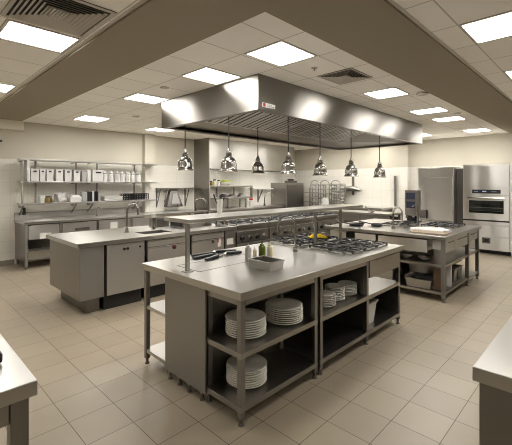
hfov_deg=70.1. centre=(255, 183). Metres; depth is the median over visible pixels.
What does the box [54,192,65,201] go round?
tub
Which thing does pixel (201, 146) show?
wall partition
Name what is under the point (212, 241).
drawer unit
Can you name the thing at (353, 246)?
gas hob
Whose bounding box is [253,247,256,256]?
squeeze bottle
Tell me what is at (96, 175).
box
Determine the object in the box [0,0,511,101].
trim
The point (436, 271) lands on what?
chopping board
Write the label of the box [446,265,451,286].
chopping board
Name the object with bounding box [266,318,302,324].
dinner plate
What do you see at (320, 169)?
heat lamp
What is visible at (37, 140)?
wall
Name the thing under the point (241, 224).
cooktop
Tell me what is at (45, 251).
steel tray
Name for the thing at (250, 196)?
shelf
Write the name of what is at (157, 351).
shelf
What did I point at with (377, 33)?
ceiling beam
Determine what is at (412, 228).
towel
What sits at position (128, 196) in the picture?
wire basket
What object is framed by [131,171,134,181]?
canister
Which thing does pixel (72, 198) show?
tub
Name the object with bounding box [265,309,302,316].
dinner plate
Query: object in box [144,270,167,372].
rack
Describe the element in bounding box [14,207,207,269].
work counter
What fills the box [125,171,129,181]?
canister
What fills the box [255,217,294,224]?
cooktop
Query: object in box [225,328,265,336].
dinner plate
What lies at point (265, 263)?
pan
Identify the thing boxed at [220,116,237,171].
heat lamp
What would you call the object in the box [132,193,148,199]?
wire basket
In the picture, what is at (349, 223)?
frying pan
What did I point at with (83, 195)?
file box
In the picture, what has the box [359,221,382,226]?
frying pan
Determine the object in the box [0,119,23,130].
trim
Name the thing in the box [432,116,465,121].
recessed light
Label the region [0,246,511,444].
floor
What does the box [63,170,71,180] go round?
storage bin
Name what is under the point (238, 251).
utensil
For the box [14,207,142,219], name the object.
backsplash
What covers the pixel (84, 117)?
recessed light
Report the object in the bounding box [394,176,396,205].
pipe
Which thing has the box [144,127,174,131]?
recessed light
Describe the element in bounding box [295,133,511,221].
wall
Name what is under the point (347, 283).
plate
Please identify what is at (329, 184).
rack
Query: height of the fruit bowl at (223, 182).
0.179 m
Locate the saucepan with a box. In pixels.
[206,221,227,226]
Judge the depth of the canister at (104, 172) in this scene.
8.36 m
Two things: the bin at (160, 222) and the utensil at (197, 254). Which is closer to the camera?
the utensil at (197, 254)
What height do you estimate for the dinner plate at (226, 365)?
0.027 m
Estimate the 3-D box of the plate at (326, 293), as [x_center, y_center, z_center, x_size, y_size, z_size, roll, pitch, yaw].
[0.643,1.022,3.383,0.192,0.027,0.192,0,0,33]
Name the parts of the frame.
frame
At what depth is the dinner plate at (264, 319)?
2.67 m
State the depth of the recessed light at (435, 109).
6.33 m
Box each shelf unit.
[206,277,317,426]
[283,251,399,374]
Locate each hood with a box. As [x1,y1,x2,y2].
[161,73,422,149]
[210,138,293,171]
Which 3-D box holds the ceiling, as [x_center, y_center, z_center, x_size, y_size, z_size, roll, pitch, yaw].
[0.767,-1.330,5.260,11.050,0.100,13.400,0,0,44]
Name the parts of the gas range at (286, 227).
control panel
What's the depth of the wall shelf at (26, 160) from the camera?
7.73 m
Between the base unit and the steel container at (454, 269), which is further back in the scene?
the steel container at (454, 269)
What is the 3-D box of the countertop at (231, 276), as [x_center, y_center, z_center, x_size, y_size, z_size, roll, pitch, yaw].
[0.344,0.742,3.780,1.312,0.056,2.610,0,0,44]
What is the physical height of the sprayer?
0.881 m
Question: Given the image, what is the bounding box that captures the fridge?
[418,167,462,223]
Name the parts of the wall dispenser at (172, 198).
plate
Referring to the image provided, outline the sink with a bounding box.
[135,230,171,250]
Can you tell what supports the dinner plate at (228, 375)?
on the dinner plate at (230, 379)
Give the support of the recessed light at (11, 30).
in the ceiling
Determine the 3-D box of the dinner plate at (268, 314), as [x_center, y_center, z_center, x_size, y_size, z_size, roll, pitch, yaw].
[0.232,1.067,3.019,0.310,0.027,0.310,0,0,-27]
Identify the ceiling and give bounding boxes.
[0,0,511,149]
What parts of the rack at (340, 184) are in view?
frame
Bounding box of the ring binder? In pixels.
[85,191,89,200]
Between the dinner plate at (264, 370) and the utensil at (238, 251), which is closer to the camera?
the dinner plate at (264, 370)
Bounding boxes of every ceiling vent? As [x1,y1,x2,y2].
[0,0,116,37]
[317,68,372,84]
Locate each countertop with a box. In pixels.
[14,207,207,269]
[46,223,236,250]
[142,238,403,300]
[210,204,283,212]
[346,206,392,211]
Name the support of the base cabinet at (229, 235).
on the floor
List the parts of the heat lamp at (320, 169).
lamp shade, cord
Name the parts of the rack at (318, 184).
frame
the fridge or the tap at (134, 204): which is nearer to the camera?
the tap at (134, 204)
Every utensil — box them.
[191,251,218,256]
[192,253,218,258]
[204,254,222,260]
[213,249,235,252]
[223,250,241,254]
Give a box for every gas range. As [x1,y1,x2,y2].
[213,219,268,246]
[246,216,294,240]
[269,214,317,234]
[299,212,337,234]
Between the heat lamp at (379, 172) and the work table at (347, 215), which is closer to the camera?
the heat lamp at (379, 172)
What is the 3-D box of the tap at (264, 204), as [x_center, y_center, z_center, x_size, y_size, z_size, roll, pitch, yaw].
[0.425,0.490,12.028,0.423,0.450,0.124,0,0,-22]
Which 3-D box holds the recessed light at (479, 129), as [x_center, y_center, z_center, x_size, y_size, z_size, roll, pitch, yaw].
[5.272,-1.276,8.702,0.490,0.008,0.580,0,0,44]
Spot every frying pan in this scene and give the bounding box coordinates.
[336,221,364,225]
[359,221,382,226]
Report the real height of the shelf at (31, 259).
0.040 m
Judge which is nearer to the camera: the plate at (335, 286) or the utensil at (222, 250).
the plate at (335, 286)
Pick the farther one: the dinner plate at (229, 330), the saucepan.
the saucepan
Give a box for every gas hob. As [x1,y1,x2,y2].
[268,233,337,246]
[309,238,387,254]
[382,221,414,226]
[420,221,465,228]
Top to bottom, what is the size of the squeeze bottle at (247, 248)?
0.150 m
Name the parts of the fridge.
latch plate, door, door, filler panel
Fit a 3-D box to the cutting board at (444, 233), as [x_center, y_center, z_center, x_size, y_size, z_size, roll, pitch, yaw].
[2.555,0.706,5.338,0.480,0.018,0.330,0,0,44]
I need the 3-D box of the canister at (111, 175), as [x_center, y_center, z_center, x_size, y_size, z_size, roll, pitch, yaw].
[-3.378,-0.182,8.508,0.110,0.253,0.110,0,0,44]
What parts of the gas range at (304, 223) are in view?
control panel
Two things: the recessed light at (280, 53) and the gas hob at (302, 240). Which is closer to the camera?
the recessed light at (280, 53)
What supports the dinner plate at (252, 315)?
on the dinner plate at (264, 319)
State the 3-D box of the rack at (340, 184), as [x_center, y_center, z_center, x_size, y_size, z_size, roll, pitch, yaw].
[2.670,0.742,11.856,0.362,1.756,0.360,0,0,44]
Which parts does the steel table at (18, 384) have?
leg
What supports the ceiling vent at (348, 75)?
in the ceiling
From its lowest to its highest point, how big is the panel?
0.849 m
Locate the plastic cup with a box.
[38,195,44,202]
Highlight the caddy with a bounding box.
[80,171,86,180]
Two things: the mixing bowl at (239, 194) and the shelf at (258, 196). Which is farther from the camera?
the shelf at (258, 196)
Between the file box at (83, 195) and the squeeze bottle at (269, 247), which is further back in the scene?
the file box at (83, 195)
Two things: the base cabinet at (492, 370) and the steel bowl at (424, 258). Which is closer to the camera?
the base cabinet at (492, 370)
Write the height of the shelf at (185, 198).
0.520 m
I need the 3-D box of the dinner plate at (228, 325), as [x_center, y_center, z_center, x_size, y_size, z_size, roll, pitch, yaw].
[-0.078,1.052,2.765,0.310,0.027,0.310,0,0,2]
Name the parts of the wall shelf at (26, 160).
plate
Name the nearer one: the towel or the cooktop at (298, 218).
the towel
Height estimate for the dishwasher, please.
0.854 m
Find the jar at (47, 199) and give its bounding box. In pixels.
[45,196,50,202]
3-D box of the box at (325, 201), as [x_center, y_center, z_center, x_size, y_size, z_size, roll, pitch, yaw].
[2.376,0.578,12.143,0.260,0.235,0.220,0,0,44]
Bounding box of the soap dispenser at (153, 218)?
[151,214,155,229]
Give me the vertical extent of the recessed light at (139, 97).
0.008 m
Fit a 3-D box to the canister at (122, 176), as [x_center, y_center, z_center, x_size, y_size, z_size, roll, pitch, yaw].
[-3.189,-0.182,8.701,0.104,0.253,0.104,0,0,44]
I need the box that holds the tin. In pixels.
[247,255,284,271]
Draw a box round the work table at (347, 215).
[329,209,400,222]
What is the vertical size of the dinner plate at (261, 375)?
0.027 m
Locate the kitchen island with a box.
[325,218,480,302]
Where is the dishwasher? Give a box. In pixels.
[99,241,143,309]
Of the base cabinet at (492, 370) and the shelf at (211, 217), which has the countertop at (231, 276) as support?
the shelf at (211, 217)
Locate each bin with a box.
[30,169,38,180]
[39,169,45,180]
[45,169,53,180]
[53,169,63,180]
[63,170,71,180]
[71,170,79,180]
[149,217,168,226]
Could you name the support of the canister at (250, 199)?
on the countertop at (268, 206)
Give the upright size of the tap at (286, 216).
0.384 m
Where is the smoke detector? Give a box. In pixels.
[416,91,428,95]
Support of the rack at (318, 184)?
on the floor
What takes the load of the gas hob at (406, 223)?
on the kitchen island
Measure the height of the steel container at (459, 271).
0.199 m
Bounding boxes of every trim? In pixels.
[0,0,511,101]
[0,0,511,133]
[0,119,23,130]
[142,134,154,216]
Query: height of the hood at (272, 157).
0.885 m
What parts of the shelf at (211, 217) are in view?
post, post, post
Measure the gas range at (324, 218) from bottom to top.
1.000 m
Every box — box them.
[80,192,86,201]
[85,170,90,180]
[90,170,102,181]
[322,198,332,204]
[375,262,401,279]
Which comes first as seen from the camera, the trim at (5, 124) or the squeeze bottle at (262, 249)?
the squeeze bottle at (262, 249)
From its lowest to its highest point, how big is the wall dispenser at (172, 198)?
0.469 m
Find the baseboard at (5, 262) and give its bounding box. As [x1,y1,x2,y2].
[0,259,14,265]
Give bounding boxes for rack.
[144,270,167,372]
[303,187,317,206]
[310,180,323,205]
[320,180,334,212]
[331,180,345,223]
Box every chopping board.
[433,267,440,290]
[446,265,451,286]
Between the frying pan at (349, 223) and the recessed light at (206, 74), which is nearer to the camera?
the recessed light at (206, 74)
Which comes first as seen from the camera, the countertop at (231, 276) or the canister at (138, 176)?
the countertop at (231, 276)
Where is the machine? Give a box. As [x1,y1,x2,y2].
[403,190,421,222]
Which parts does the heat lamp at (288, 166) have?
lamp shade, cord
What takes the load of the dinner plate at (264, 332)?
on the shelf unit at (284, 367)
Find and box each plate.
[225,308,265,322]
[225,319,265,327]
[225,321,265,329]
[225,325,265,334]
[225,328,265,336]
[226,317,265,325]
[226,323,266,331]
[226,330,265,338]
[226,354,266,372]
[226,365,265,374]
[226,366,266,377]
[226,369,266,379]
[226,371,266,381]
[226,373,266,384]
[226,375,266,386]
[226,377,266,388]
[265,298,302,310]
[265,305,302,312]
[265,307,302,314]
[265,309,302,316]
[265,311,302,318]
[265,313,302,320]
[266,316,302,322]
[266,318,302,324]
[323,290,335,297]
[325,283,344,289]
[325,286,344,290]
[338,280,356,286]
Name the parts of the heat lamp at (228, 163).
cord, lamp shade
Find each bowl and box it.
[220,180,231,185]
[237,193,245,196]
[401,254,412,258]
[418,256,429,260]
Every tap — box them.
[124,203,138,232]
[194,197,206,210]
[263,192,273,205]
[277,215,297,251]
[389,207,402,228]
[412,205,419,225]
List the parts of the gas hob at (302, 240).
hob plate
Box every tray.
[28,247,49,258]
[100,196,121,197]
[100,199,121,200]
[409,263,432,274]
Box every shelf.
[17,158,157,214]
[28,256,49,260]
[147,299,164,316]
[147,341,164,363]
[155,187,196,206]
[164,204,362,272]
[210,186,252,199]
[248,188,273,201]
[400,247,477,267]
[400,269,477,294]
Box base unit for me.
[50,240,103,313]
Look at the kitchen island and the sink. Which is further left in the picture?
the sink
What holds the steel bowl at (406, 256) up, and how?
on the kitchen island
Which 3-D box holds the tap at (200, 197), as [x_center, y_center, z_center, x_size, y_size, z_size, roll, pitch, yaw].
[-1.500,0.541,9.810,0.355,0.358,0.119,0,0,-15]
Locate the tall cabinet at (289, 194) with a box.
[271,181,303,207]
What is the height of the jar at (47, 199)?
0.135 m
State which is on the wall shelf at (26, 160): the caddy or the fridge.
the caddy
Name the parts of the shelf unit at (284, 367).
leg, leg, panel, rail, shelf, shelf, leg, leg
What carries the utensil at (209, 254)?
on the countertop at (231, 276)
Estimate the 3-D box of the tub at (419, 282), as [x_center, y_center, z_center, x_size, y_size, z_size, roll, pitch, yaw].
[2.445,1.419,5.355,0.388,0.129,0.408,0,0,44]
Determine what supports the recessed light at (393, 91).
in the ceiling
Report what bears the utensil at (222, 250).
on the countertop at (231, 276)
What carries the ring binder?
on the wall shelf at (26, 160)
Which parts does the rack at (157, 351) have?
leg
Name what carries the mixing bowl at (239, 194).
on the shelf at (250, 196)
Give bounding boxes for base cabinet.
[224,230,234,248]
[472,316,511,444]
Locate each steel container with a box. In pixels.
[452,264,462,278]
[452,267,458,281]
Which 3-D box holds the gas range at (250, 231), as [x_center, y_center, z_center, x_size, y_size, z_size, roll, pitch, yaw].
[-0.408,1.120,6.840,1.102,1.000,0.820,0,0,44]
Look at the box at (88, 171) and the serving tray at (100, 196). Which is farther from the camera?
the serving tray at (100, 196)
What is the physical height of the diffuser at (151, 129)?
0.005 m
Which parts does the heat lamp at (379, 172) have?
lamp shade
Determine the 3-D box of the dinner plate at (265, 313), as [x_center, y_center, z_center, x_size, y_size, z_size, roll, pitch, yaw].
[0.233,1.083,3.022,0.310,0.027,0.310,0,0,36]
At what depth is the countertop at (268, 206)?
11.25 m
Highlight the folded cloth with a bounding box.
[308,233,327,237]
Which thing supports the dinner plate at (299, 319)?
on the dinner plate at (268, 320)
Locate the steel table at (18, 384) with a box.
[0,334,36,444]
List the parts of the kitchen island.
drawer, drawer, drawer, panel, leg, drawer, drawer, leg, drawer, leg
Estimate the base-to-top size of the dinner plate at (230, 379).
0.027 m
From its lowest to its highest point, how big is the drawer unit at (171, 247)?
0.854 m
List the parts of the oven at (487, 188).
warming drawer, door, oven door, handle, panel, control panel, storage drawer, panel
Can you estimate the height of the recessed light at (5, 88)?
0.008 m
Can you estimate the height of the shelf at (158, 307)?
0.030 m
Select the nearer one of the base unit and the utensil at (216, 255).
the utensil at (216, 255)
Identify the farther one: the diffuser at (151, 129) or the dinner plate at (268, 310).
the diffuser at (151, 129)
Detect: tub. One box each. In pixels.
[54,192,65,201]
[67,195,81,201]
[369,298,378,323]
[404,272,433,289]
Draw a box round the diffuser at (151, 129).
[147,128,172,131]
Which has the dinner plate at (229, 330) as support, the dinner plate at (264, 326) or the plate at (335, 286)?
the dinner plate at (264, 326)
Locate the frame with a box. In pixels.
[222,197,246,208]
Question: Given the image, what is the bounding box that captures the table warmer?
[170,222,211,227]
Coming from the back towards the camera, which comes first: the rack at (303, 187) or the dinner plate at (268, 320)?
the rack at (303, 187)
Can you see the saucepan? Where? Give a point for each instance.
(217, 223)
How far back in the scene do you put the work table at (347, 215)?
9.21 m
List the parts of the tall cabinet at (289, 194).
door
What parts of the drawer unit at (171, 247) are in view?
door, drawer, drawer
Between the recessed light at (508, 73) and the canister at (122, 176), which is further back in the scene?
the canister at (122, 176)
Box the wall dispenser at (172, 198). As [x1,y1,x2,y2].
[164,190,182,206]
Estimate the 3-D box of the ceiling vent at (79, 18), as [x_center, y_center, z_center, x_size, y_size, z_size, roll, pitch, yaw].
[-1.481,-1.272,2.735,0.660,0.015,0.605,0,0,44]
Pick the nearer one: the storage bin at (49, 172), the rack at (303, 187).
the storage bin at (49, 172)
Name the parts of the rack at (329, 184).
frame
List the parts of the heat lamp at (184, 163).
lamp shade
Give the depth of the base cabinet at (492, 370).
1.41 m
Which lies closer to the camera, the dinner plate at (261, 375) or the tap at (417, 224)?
the dinner plate at (261, 375)
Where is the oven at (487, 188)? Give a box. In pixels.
[463,163,511,256]
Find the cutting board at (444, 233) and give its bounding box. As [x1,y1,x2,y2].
[410,229,451,235]
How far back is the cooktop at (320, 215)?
8.26 m
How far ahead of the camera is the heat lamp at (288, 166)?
4.61 m
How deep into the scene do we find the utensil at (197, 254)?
3.62 m
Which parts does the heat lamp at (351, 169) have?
lamp shade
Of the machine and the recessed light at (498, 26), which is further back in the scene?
the machine
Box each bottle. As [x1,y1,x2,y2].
[245,243,250,258]
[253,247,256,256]
[259,241,265,255]
[267,242,272,256]
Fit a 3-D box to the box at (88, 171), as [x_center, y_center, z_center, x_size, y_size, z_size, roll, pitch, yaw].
[-3.748,-0.183,8.129,0.170,0.254,0.076,0,0,44]
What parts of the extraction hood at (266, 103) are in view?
panel, label plate, long panel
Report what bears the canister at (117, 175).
on the wall shelf at (26, 160)
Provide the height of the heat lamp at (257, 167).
0.780 m
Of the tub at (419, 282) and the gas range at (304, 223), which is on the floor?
the gas range at (304, 223)
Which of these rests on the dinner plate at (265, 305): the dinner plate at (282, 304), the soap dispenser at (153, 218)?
the dinner plate at (282, 304)
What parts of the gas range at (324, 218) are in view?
oven door, control panel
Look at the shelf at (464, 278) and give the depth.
5.45 m
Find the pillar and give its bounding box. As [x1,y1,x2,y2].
[393,145,409,219]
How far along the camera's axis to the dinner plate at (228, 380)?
2.65 m
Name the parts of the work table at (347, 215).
panel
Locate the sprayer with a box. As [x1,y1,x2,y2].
[337,177,361,202]
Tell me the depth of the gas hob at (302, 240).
4.46 m
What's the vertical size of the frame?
0.299 m
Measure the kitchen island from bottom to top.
0.905 m
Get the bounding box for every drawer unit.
[141,236,184,297]
[190,231,223,254]
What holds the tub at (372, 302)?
on the shelf unit at (342, 325)
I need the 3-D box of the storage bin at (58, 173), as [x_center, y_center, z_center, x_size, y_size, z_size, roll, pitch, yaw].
[-4.167,-0.180,7.685,0.206,0.249,0.157,0,0,44]
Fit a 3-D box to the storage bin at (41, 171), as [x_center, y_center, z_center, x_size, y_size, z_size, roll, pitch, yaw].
[-4.386,-0.180,7.461,0.206,0.249,0.118,0,0,44]
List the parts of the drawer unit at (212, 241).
drawer, drawer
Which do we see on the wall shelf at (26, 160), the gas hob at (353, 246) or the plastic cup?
the plastic cup
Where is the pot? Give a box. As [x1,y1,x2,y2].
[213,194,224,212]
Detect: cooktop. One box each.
[213,220,268,228]
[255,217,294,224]
[269,215,317,221]
[317,213,337,218]
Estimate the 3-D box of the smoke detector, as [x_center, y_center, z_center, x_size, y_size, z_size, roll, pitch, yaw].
[2.328,-1.259,5.106,0.158,0.042,0.158,0,0,44]
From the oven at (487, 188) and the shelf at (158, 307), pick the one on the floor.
the oven at (487, 188)
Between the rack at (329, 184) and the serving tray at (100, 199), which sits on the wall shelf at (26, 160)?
the serving tray at (100, 199)
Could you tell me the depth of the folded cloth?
4.55 m
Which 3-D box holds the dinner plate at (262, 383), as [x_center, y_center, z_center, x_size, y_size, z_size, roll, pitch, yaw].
[-0.071,1.476,2.768,0.310,0.027,0.310,0,0,-23]
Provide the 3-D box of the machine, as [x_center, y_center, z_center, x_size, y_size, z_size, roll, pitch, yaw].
[2.922,0.415,6.832,0.260,0.600,0.260,0,0,44]
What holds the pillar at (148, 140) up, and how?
attached to the wall at (37, 140)
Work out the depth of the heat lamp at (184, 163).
5.26 m
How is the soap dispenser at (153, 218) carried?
on the countertop at (81, 239)
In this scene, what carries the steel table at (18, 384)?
on the floor
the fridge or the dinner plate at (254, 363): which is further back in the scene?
the fridge
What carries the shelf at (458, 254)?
attached to the kitchen island
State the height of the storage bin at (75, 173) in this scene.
0.249 m
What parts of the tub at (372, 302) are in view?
tub lid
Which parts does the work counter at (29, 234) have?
panel, leg, drawer, leg, drawer, handle, panel, drawer, drawer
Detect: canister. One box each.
[103,171,106,181]
[109,171,113,181]
[115,171,119,181]
[120,171,124,181]
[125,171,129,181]
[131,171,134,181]
[136,172,140,181]
[249,198,252,206]
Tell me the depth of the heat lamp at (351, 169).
5.74 m
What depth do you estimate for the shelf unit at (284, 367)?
2.73 m
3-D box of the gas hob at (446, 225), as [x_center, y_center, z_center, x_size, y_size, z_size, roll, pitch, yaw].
[3.177,0.693,6.191,0.500,0.044,0.700,0,0,44]
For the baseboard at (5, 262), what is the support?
attached to the wall at (37, 140)
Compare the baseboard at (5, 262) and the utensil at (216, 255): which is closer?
the utensil at (216, 255)
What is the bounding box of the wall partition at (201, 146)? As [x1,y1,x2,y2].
[194,138,209,214]
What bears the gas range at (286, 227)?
on the floor
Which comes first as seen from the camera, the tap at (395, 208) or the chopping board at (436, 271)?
the chopping board at (436, 271)
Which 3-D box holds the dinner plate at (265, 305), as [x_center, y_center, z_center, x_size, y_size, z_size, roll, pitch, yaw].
[0.232,1.020,3.025,0.310,0.027,0.310,0,0,-40]
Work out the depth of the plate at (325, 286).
3.50 m
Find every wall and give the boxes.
[0,122,294,263]
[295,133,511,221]
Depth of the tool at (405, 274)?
5.31 m
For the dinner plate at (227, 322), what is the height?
0.027 m
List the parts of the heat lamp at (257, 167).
lamp shade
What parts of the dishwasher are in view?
door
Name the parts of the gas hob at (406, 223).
hob plate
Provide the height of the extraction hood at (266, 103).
0.434 m
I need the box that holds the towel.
[410,227,449,230]
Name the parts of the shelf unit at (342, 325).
panel, leg, shelf, shelf, rail, leg, panel, drawer, leg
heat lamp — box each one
[176,125,193,170]
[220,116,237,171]
[251,127,264,173]
[280,117,296,173]
[312,123,327,175]
[344,130,358,176]
[373,136,385,177]
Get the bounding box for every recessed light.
[0,19,80,52]
[0,83,15,92]
[74,115,110,121]
[122,93,169,103]
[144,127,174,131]
[181,66,241,84]
[244,40,316,66]
[362,87,409,98]
[408,107,448,114]
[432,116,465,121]
[459,10,511,43]
[462,128,491,132]
[503,70,511,79]
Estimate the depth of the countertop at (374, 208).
11.11 m
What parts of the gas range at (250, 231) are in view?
oven door, control panel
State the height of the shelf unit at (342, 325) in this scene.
0.849 m
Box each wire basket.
[120,193,135,199]
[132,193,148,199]

